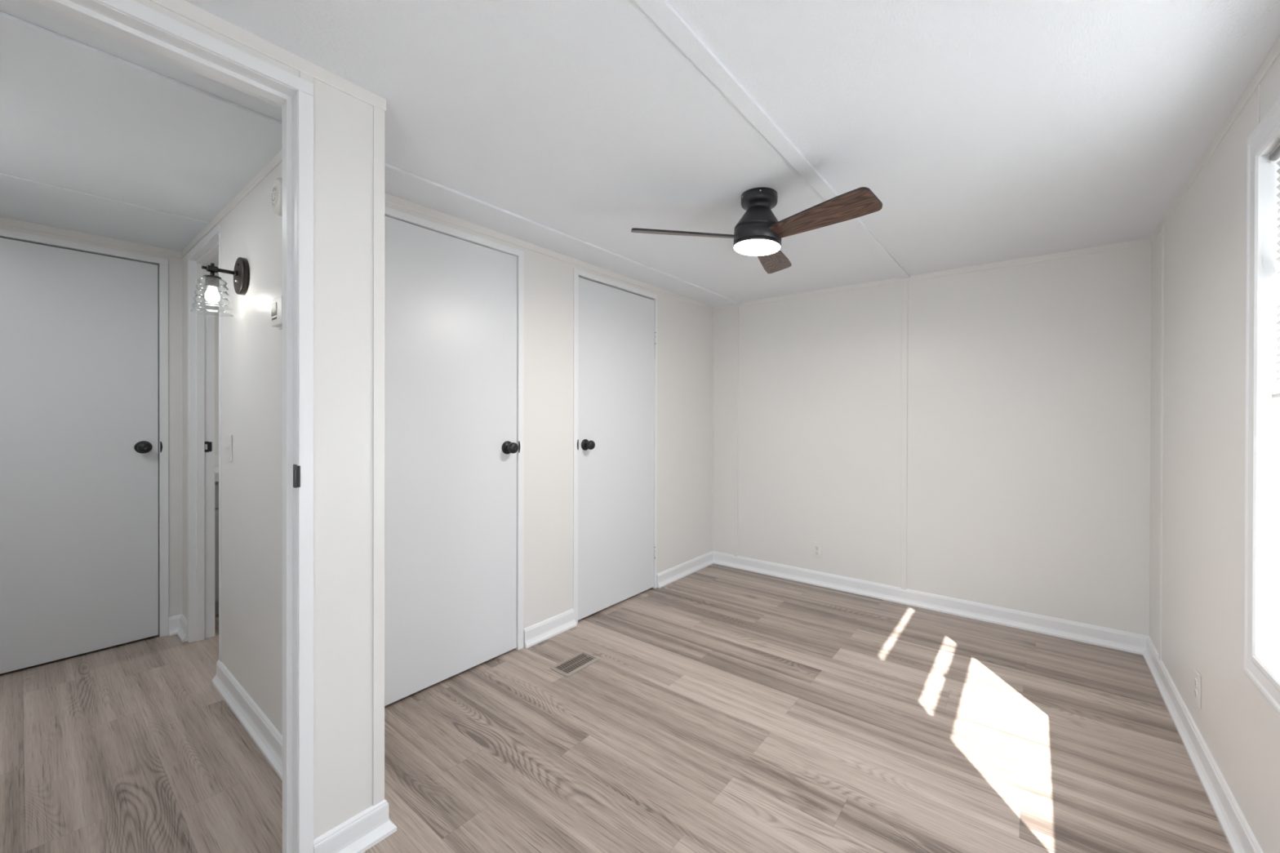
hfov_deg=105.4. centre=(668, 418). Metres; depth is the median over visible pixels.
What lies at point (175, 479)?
wall
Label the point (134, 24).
door frame
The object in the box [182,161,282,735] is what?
wall
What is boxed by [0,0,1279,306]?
ceiling
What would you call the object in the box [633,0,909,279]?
trim
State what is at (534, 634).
baseboard
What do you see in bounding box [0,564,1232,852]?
floor
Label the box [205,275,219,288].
socket
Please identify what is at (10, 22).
trim
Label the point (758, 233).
ceiling fan
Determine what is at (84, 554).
door
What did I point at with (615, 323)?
door
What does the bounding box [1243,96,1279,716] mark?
window
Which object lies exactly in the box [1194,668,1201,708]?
wall outlet
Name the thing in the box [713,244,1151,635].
wall
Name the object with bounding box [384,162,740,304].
trim
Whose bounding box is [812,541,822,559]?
wall outlet
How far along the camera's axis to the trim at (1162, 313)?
2.24 m
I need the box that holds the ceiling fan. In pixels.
[631,186,882,273]
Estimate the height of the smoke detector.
0.132 m
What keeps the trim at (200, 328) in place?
attached to the wall at (251, 348)
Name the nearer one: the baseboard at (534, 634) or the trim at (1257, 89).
the trim at (1257, 89)
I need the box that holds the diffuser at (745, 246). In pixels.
[733,239,780,255]
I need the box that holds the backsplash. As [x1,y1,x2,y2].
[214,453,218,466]
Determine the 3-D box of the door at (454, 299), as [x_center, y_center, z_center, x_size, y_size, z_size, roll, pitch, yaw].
[-1.018,0.164,2.227,0.150,2.073,0.829,0,0,37]
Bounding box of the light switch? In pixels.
[224,434,232,462]
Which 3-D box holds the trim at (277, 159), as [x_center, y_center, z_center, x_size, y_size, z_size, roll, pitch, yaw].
[-2.142,-0.912,1.669,2.213,0.034,0.998,0,0,37]
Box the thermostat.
[271,295,282,329]
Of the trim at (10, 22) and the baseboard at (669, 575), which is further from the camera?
the baseboard at (669, 575)
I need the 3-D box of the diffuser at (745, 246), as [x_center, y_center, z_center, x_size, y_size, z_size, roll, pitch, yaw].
[0.368,-0.709,2.020,0.189,0.015,0.189,0,0,37]
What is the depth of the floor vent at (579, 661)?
2.38 m
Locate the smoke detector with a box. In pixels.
[270,177,282,217]
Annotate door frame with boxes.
[21,0,386,852]
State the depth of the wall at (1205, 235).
1.63 m
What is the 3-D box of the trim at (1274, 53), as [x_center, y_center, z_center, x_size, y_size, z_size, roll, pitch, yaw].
[0.152,-0.907,1.585,2.615,0.034,4.219,0,0,37]
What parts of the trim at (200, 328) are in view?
strike plate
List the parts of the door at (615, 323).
knob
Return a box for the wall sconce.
[190,257,249,316]
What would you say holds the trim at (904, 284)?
attached to the wall at (1028, 428)
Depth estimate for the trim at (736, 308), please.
3.92 m
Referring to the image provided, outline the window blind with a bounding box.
[1268,142,1279,398]
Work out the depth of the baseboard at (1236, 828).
2.55 m
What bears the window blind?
attached to the window
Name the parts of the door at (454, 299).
knob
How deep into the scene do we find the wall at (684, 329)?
2.80 m
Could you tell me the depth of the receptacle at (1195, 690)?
1.75 m
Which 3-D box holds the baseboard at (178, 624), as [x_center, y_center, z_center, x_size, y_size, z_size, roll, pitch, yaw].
[-2.673,1.147,2.660,0.189,0.096,0.056,0,0,37]
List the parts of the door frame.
strike plate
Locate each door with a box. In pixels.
[0,228,168,674]
[384,206,524,706]
[573,267,657,623]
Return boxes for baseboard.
[168,613,187,642]
[211,660,282,781]
[313,799,396,852]
[523,608,576,648]
[657,551,810,587]
[809,569,1263,852]
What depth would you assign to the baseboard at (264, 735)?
1.88 m
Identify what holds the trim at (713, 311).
attached to the wall at (1028, 428)
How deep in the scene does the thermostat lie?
1.64 m
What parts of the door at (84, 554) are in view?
knob, strike plate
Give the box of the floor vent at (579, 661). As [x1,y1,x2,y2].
[550,651,599,676]
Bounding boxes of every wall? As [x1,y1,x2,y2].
[0,224,182,617]
[133,0,373,839]
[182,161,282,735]
[214,288,218,453]
[384,201,712,628]
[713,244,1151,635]
[1149,54,1279,852]
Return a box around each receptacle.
[1194,678,1197,687]
[1194,688,1197,697]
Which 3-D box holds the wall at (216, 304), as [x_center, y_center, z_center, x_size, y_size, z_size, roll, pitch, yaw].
[-2.070,0.130,3.256,1.820,2.129,4.219,0,0,37]
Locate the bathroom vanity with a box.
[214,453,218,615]
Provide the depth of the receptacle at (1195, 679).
1.75 m
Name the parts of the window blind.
valance rod, rail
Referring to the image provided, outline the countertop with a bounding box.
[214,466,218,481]
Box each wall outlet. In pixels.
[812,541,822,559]
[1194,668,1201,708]
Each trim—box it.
[0,11,282,133]
[0,148,282,257]
[0,173,208,223]
[186,224,221,662]
[384,35,1279,311]
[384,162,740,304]
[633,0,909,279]
[711,311,713,551]
[733,306,738,556]
[901,281,907,590]
[1158,225,1164,660]
[1255,84,1259,127]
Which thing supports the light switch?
attached to the wall at (251, 348)
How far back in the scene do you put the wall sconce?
1.92 m
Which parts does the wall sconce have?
lamp shade, bulb, arm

